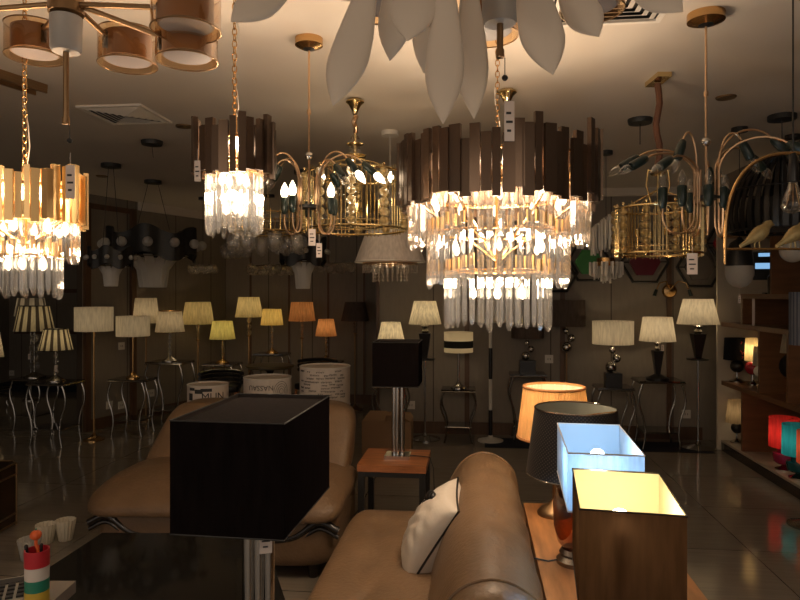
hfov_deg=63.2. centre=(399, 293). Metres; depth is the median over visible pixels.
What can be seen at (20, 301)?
floor lamp
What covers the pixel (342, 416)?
cushion
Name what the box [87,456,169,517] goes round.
seat cushion
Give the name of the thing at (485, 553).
sofa
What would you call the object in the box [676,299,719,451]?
floor lamp
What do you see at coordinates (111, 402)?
wall socket
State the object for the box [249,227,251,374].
trim
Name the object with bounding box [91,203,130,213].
trim
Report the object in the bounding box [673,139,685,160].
socket
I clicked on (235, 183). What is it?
pendant
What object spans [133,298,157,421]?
floor lamp
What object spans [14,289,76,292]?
trim
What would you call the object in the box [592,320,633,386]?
table lamp
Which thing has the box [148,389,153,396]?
wall socket
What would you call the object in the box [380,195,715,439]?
wall
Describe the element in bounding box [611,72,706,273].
cage chandelier
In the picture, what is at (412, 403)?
wall socket
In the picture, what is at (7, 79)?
rail
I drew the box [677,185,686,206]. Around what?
socket
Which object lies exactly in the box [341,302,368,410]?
floor lamp
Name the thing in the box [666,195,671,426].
trim
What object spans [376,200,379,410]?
trim
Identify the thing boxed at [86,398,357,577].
sofa
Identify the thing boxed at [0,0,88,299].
crystal chandelier
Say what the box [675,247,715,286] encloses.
wall light
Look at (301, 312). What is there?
floor lamp
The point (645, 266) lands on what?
wall light
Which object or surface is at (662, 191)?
socket
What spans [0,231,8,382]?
wall
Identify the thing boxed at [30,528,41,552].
pen
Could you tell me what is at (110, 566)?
coffee table
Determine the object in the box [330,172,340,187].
socket
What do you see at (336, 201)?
socket
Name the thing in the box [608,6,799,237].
chandelier
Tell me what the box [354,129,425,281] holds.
pendant
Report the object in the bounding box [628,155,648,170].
socket
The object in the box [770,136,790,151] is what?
socket
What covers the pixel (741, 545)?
floor
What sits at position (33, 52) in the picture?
diffuser
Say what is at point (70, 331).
trim
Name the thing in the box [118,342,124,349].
wall socket
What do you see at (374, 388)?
side table
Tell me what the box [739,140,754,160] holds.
socket
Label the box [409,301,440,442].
floor lamp
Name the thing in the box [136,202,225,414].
wall
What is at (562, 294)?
trim
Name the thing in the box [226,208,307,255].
chandelier
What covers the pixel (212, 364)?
side table
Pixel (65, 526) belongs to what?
cup
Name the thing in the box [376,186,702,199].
trim
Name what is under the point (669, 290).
light
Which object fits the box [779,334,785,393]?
table lamp
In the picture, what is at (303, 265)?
pendant
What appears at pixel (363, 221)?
trim
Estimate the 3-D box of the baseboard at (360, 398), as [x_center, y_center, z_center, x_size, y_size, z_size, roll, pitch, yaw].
[-1.237,1.435,8.937,2.360,0.130,0.020,0,0,6]
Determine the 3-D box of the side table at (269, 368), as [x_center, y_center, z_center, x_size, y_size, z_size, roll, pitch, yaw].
[-1.520,1.165,7.600,0.561,0.670,0.561,0,0,6]
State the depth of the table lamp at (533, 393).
2.89 m
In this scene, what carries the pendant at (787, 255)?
hanging from the ceiling at (603, 78)
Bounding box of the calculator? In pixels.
[0,575,23,599]
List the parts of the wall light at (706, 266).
panel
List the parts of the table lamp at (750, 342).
lamp shade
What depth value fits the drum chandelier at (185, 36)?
1.95 m
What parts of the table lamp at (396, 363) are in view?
lamp shade, cord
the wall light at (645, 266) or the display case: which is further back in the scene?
the wall light at (645, 266)
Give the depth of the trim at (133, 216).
7.65 m
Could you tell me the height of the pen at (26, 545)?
0.045 m
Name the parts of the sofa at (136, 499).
wood trim, wood trim, wood trim, leg, wood trim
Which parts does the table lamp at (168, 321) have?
lamp shade, shade trim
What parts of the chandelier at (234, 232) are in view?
rod, rod, ring frame, rod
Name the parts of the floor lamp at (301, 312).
lamp shade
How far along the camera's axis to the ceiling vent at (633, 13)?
2.55 m
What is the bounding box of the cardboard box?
[362,410,412,452]
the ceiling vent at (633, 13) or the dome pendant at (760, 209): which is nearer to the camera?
the ceiling vent at (633, 13)
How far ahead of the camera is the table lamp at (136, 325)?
6.87 m
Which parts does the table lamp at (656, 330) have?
crystal crown, lamp shade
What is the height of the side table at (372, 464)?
0.522 m
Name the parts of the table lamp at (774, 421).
glass, lamp shade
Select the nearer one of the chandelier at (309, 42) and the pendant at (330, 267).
the chandelier at (309, 42)
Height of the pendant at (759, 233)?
1.005 m
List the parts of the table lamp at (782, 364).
lamp shade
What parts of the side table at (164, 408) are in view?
leg, leg, frame, leg, leg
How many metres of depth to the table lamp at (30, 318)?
7.14 m
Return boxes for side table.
[0,386,11,405]
[9,375,58,431]
[25,379,85,446]
[107,376,157,436]
[144,359,194,424]
[201,361,243,396]
[245,362,293,373]
[252,352,291,374]
[357,448,430,512]
[371,387,409,411]
[440,386,476,443]
[508,371,546,441]
[591,383,635,436]
[630,377,686,449]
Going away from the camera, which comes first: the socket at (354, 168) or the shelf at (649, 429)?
the socket at (354, 168)
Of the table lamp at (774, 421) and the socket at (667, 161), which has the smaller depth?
the socket at (667, 161)
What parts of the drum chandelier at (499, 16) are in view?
drop rod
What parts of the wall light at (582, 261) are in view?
panel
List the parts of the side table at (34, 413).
leg, frame, leg, leg, leg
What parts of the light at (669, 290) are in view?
wall plate, arm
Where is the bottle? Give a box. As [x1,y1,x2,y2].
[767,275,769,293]
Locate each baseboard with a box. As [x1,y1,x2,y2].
[91,411,130,430]
[138,400,186,415]
[231,392,375,403]
[413,421,701,439]
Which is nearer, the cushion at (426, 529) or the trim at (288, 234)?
the cushion at (426, 529)
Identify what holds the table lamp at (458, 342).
on the side table at (445, 389)
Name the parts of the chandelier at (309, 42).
bulb, arm, arm, arm, arm, bulb, arm, arm, rod, arm, arm, arm, arm, bulb, arm, arm, bulb, bulb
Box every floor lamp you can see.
[14,298,45,400]
[74,307,113,441]
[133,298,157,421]
[183,302,213,381]
[235,297,261,374]
[289,302,314,362]
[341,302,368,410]
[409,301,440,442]
[474,300,507,442]
[548,300,585,381]
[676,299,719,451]
[786,292,799,529]
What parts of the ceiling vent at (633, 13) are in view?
frame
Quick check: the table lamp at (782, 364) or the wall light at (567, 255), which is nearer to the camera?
the table lamp at (782, 364)
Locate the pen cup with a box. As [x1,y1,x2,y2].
[24,545,49,599]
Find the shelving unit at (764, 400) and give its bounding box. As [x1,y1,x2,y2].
[721,231,799,499]
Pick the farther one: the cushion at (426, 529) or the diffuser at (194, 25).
the cushion at (426, 529)
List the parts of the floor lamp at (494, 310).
lamp shade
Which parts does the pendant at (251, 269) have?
ring frame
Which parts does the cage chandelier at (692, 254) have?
candle arm, candle arm, wrapped chain, stem, ring frame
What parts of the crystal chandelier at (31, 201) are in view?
metal plate, bulb, bulb, metal plate, bulb, metal plate, bulb, chain, cord, metal plate, bulb, metal plate, frame, bulb, metal plate, bulb, metal plate, metal plate, bulb, metal plate, metal plate, metal plate, metal plate, metal plate, metal plate, metal plate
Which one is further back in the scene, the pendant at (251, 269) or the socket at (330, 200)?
the pendant at (251, 269)
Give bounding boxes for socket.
[9,370,13,375]
[106,401,112,408]
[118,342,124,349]
[118,401,124,408]
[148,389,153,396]
[273,165,282,181]
[281,197,287,213]
[289,195,295,212]
[305,201,311,217]
[327,197,334,213]
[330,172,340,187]
[332,199,337,215]
[333,163,345,178]
[345,157,358,173]
[361,161,376,175]
[408,401,414,408]
[545,355,552,362]
[619,154,639,170]
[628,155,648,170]
[656,156,673,170]
[658,187,667,208]
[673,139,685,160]
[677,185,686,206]
[682,410,690,417]
[685,193,692,212]
[703,184,713,206]
[704,166,713,184]
[717,186,727,207]
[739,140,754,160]
[750,155,766,171]
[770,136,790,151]
[786,140,799,151]
[787,152,798,182]
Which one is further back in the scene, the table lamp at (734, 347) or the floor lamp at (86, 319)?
the floor lamp at (86, 319)
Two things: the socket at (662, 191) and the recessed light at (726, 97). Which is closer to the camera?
the socket at (662, 191)
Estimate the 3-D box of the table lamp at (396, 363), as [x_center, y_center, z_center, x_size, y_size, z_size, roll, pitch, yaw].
[0.032,0.880,3.895,0.362,1.200,0.273,0,0,6]
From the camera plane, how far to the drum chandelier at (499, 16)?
1.61 m
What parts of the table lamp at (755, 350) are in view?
lamp shade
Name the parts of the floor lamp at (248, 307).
lamp shade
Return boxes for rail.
[0,69,47,167]
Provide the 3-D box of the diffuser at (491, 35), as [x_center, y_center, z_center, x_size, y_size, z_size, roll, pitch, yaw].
[0.265,-0.799,1.980,0.140,0.003,0.140,0,0,-33]
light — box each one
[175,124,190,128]
[533,254,578,291]
[566,243,608,280]
[620,241,669,282]
[627,116,652,143]
[653,281,692,297]
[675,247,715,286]
[705,226,715,261]
[715,94,736,100]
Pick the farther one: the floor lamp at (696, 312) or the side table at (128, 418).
the side table at (128, 418)
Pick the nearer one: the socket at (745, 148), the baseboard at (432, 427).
the socket at (745, 148)
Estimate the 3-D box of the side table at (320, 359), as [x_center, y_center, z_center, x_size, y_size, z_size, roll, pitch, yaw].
[-0.985,1.137,7.724,0.524,0.728,0.472,0,0,24]
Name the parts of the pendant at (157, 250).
globe bulb, globe bulb, globe bulb, frame, globe bulb, globe bulb, globe bulb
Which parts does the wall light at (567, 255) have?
panel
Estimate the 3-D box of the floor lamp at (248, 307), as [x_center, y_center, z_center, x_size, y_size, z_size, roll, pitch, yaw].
[-1.935,0.769,8.330,0.351,1.462,0.354,0,0,27]
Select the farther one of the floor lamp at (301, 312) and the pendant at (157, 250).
the floor lamp at (301, 312)
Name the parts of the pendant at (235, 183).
ring frame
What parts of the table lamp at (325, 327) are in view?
lamp shade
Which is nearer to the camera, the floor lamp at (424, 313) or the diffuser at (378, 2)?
the diffuser at (378, 2)
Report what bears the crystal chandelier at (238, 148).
hanging from the ceiling at (603, 78)
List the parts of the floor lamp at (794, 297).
lamp shade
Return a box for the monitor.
[753,252,769,293]
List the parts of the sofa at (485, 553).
seat, backrest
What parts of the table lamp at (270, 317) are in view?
lamp shade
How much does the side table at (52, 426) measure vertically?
0.626 m
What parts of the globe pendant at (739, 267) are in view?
cord, glass globe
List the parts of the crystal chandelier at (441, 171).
metal plate, metal plate, metal plate, metal plate, metal plate, metal plate, metal plate, metal plate, metal plate, bulb, metal plate, bulb, metal plate, metal plate, metal plate, metal plate, metal plate, bulb, metal plate, metal plate, bulb, metal plate, metal plate, metal plate, metal plate, metal plate, frame, metal plate, metal plate, cord, chain, bulb, bulb, ring frame, metal plate, metal plate, metal plate, metal plate, metal plate, bulb, metal plate, metal plate, metal plate, bulb, metal plate, bulb, metal plate, metal plate, metal plate, metal plate, bulb, metal plate, metal plate, metal plate, metal plate, metal plate, metal plate, metal plate, metal plate, metal plate, metal plate, metal plate, metal plate, metal plate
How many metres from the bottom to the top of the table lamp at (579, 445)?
0.582 m
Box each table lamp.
[0,336,3,356]
[13,305,54,377]
[37,328,73,381]
[116,315,149,378]
[155,310,184,361]
[169,393,329,599]
[209,321,235,363]
[261,309,282,353]
[315,319,336,361]
[372,339,434,489]
[378,322,403,338]
[444,331,472,388]
[511,327,543,373]
[516,382,586,519]
[525,401,619,569]
[557,423,644,512]
[572,468,687,599]
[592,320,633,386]
[639,317,676,379]
[723,337,744,382]
[725,399,740,443]
[744,337,757,385]
[752,346,757,386]
[768,415,799,471]
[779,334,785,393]
[781,422,799,480]
[796,429,799,463]
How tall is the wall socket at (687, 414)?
0.085 m
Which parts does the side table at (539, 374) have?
leg, leg, frame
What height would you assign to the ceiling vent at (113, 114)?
0.017 m
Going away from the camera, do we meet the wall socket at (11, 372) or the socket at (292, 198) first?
the socket at (292, 198)
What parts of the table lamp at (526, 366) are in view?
lamp shade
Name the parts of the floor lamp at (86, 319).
lamp shade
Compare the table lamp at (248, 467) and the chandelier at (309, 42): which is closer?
the table lamp at (248, 467)
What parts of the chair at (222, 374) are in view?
backrest, seat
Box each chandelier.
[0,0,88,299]
[0,0,221,142]
[191,0,276,238]
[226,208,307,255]
[231,0,682,123]
[263,33,385,256]
[300,97,407,236]
[375,0,625,80]
[397,40,602,329]
[498,88,518,208]
[598,0,616,12]
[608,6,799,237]
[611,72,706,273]
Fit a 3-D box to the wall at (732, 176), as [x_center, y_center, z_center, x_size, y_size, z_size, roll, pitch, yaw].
[3.026,-0.870,3.681,0.560,0.460,5.100,0,0,6]
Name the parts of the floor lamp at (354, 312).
lamp shade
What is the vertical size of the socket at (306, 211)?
0.072 m
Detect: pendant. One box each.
[83,162,138,286]
[97,179,206,287]
[187,197,218,273]
[220,181,251,258]
[246,194,293,275]
[275,169,330,288]
[316,191,355,273]
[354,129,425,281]
[588,150,624,283]
[723,0,799,264]
[725,126,754,302]
[727,112,799,236]
[779,133,799,261]
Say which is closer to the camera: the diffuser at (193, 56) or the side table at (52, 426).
the diffuser at (193, 56)
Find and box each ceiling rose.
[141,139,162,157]
[627,116,652,126]
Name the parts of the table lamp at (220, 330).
lamp shade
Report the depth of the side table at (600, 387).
6.31 m
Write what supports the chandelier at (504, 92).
hanging from the ceiling at (603, 78)
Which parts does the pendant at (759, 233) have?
filament bulb, cord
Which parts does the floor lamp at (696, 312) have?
lamp shade, crystal crown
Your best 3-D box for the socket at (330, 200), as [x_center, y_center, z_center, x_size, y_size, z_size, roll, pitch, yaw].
[-0.293,-0.375,2.764,0.032,0.072,0.031,0,0,0]
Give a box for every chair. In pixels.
[197,369,243,394]
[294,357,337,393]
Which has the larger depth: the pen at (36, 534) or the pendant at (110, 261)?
the pendant at (110, 261)
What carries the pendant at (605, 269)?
hanging from the ceiling at (603, 78)
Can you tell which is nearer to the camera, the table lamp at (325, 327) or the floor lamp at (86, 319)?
the floor lamp at (86, 319)
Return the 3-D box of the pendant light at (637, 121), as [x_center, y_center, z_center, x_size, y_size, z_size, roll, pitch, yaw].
[1.509,-1.020,4.086,0.150,0.160,0.150,0,0,6]
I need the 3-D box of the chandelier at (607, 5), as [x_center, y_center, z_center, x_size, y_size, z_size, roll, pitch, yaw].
[0.517,-0.776,1.750,0.126,0.002,0.126,0,0,6]
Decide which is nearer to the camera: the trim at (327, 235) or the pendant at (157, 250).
the pendant at (157, 250)
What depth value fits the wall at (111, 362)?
7.34 m
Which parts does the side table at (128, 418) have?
leg, leg, frame, leg, leg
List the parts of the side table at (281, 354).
frame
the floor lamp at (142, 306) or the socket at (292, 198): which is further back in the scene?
the floor lamp at (142, 306)
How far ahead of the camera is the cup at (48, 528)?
3.89 m
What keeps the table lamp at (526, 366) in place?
on the side table at (539, 374)
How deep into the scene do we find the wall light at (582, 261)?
6.75 m
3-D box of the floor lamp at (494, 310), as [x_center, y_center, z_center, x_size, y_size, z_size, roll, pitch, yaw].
[0.923,0.781,6.630,0.347,1.439,0.347,0,0,6]
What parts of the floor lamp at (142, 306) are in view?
lamp shade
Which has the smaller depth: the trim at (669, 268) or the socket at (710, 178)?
the socket at (710, 178)
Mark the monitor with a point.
(761, 259)
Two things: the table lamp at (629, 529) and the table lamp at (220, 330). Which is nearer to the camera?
the table lamp at (629, 529)
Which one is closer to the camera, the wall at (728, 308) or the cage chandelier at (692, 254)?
the cage chandelier at (692, 254)
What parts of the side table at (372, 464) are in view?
leg, leg, leg, leg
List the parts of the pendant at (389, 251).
lamp shade, shade trim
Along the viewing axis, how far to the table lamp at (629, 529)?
1.26 m
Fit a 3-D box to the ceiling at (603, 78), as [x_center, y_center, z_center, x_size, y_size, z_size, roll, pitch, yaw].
[-2.031,-1.150,4.257,12.400,0.100,13.000,0,0,6]
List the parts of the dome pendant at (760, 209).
stem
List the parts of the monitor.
casing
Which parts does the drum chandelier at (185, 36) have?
lamp shade, arm, arm, drop rod, arm, arm, arm, lamp shade, lamp shade, lamp shade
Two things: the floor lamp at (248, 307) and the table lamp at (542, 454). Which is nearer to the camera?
the table lamp at (542, 454)
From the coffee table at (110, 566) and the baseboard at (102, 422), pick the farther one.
the baseboard at (102, 422)
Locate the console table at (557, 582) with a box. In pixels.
[523,503,707,599]
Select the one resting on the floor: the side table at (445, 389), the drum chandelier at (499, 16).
the side table at (445, 389)
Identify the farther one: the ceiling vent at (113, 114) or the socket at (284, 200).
the ceiling vent at (113, 114)
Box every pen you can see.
[24,544,28,552]
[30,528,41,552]
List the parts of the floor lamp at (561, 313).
lamp shade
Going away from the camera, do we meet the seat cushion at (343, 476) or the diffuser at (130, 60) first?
the diffuser at (130, 60)
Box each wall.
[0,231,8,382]
[9,227,76,379]
[77,194,135,431]
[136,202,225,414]
[226,221,375,394]
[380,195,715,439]
[716,227,769,449]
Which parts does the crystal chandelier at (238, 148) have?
metal plate, metal plate, metal plate, metal plate, metal plate, metal plate, bulb, metal plate, bulb, bulb, metal plate, chain, cord, bulb, bulb, metal plate, bulb, frame, bulb, metal plate, metal plate, metal plate, metal plate, metal plate, metal plate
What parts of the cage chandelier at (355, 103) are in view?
candle arm, ring frame, wrapped chain, drip dish, candle arm, candle arm, bulb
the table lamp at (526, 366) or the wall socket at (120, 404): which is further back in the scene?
the wall socket at (120, 404)
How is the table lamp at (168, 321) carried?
on the side table at (164, 408)
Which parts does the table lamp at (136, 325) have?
lamp shade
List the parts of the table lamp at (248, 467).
lamp shade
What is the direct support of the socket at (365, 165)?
attached to the chandelier at (309, 42)
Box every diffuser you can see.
[12,45,57,60]
[105,53,149,68]
[159,15,211,35]
[164,48,209,64]
[375,0,381,16]
[484,26,509,40]
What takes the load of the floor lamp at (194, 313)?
on the floor
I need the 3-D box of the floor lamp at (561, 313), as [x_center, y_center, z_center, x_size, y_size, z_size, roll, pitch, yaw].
[1.729,0.781,6.750,0.384,1.438,0.384,0,0,6]
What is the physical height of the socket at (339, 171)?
0.069 m
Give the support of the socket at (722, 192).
attached to the chandelier at (708, 16)
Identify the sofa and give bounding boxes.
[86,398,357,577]
[307,451,543,599]
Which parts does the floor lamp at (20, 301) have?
lamp shade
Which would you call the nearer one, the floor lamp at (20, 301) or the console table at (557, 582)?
the console table at (557, 582)
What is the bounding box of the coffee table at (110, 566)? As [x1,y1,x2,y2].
[50,533,284,599]
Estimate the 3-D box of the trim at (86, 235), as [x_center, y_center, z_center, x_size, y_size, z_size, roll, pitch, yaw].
[-3.415,0.250,7.096,0.040,2.500,0.070,0,0,24]
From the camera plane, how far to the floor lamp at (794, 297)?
4.18 m
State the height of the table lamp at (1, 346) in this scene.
0.741 m
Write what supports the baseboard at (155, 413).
attached to the wall at (182, 287)
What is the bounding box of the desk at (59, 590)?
[50,581,75,599]
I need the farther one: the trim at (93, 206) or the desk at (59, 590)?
the trim at (93, 206)
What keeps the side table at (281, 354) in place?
on the floor
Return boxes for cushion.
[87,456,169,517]
[145,398,224,459]
[300,462,357,523]
[329,400,355,466]
[401,477,460,573]
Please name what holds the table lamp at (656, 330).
on the side table at (644, 429)
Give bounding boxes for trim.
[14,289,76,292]
[14,330,76,333]
[83,202,90,431]
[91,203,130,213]
[130,209,136,414]
[138,202,224,221]
[228,213,375,221]
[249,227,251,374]
[288,234,289,374]
[327,235,328,357]
[363,221,364,394]
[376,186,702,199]
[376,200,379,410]
[465,216,468,421]
[560,212,564,381]
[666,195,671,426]
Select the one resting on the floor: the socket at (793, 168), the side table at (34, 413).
the side table at (34, 413)
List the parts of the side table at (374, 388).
leg, leg, frame, leg, leg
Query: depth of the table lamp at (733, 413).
6.08 m
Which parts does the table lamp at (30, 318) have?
lamp shade, shade trim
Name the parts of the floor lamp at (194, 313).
lamp shade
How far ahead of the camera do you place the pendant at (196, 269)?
7.31 m
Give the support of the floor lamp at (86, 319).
on the floor
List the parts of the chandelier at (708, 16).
arm, arm, arm, arm, arm, arm, arm, rod, arm, arm, arm, arm, arm, arm, arm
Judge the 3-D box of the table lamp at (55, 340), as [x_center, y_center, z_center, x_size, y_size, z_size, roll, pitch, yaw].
[-3.466,0.613,6.550,0.330,0.528,0.330,0,0,6]
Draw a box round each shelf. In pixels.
[447,421,469,426]
[637,426,677,432]
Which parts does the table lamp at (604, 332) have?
lamp shade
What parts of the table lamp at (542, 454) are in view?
shade trim, cord, glass, lamp shade, shade trim, stem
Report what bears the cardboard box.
on the floor
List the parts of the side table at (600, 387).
frame, leg, leg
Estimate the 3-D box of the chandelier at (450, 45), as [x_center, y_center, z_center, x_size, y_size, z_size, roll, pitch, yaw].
[0.152,-0.710,1.589,0.954,0.781,0.765,0,0,6]
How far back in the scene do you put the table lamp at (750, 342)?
5.90 m
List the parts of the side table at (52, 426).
leg, leg, frame, leg, leg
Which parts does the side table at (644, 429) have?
leg, leg, frame, leg, leg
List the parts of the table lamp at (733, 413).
lamp shade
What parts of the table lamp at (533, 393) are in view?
braid trim, lamp shade, stem, braid trim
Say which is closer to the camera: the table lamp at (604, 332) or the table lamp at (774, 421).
the table lamp at (774, 421)
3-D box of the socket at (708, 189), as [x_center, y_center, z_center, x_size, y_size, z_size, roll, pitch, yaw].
[1.170,-0.374,2.465,0.037,0.083,0.036,0,0,0]
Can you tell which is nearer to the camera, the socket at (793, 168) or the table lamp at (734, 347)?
the socket at (793, 168)
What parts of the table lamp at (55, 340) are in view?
shade trim, lamp shade, shade trim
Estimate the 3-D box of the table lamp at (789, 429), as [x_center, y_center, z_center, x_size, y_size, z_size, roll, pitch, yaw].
[3.019,1.195,4.930,0.220,0.410,0.220,0,0,6]
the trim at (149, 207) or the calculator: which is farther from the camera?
the trim at (149, 207)
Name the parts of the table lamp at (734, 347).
lamp shade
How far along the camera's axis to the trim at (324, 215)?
8.92 m
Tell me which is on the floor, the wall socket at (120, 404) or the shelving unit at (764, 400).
the shelving unit at (764, 400)
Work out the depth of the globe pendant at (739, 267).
4.25 m
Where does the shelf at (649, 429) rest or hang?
attached to the side table at (644, 429)
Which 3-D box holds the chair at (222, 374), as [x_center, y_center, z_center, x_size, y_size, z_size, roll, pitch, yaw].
[-2.070,1.196,7.526,0.524,0.610,0.472,0,0,-11]
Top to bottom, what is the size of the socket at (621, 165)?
0.064 m
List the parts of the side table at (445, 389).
leg, leg, frame, leg, leg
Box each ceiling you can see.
[0,0,799,226]
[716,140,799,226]
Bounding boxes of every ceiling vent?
[75,103,171,124]
[554,0,664,26]
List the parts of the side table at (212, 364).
frame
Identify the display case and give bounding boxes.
[0,460,16,531]
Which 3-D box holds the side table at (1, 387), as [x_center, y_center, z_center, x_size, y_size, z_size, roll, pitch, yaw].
[-5.451,1.374,8.600,0.432,0.261,0.352,0,0,6]
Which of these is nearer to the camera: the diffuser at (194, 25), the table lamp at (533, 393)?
the diffuser at (194, 25)
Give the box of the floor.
[0,391,799,599]
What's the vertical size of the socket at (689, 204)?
0.083 m
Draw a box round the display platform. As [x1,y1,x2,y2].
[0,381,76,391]
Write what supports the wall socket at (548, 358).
attached to the wall at (620, 299)
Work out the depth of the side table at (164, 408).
7.46 m
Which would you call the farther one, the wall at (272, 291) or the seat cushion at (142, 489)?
the wall at (272, 291)
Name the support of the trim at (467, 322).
attached to the wall at (620, 299)
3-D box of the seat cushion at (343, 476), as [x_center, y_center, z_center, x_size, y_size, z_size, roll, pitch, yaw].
[-0.616,1.075,3.680,0.700,0.207,0.743,0,0,5]
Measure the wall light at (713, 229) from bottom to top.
0.393 m
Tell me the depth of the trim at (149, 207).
8.23 m
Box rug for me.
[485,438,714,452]
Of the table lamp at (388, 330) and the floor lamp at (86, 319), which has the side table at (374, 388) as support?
the table lamp at (388, 330)
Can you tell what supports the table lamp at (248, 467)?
on the coffee table at (110, 566)
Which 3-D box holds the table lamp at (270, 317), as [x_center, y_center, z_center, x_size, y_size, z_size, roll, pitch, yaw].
[-1.654,0.478,8.400,0.291,0.569,0.291,0,0,6]
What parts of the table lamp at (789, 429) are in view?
lamp shade, glass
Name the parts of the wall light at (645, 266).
panel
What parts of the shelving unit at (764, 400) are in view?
price strip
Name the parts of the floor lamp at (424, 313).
lamp shade, crystal crown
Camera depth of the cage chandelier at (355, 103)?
3.49 m
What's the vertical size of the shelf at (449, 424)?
0.008 m
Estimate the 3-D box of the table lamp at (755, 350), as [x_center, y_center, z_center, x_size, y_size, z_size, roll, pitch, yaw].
[3.223,0.650,5.820,0.120,0.360,0.120,0,0,6]
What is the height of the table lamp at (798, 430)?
0.410 m
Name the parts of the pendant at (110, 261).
cord, cord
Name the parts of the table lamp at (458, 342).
lamp shade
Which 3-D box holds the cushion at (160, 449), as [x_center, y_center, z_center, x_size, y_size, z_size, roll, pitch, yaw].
[-1.243,0.900,4.101,0.627,0.430,0.476,0,0,5]

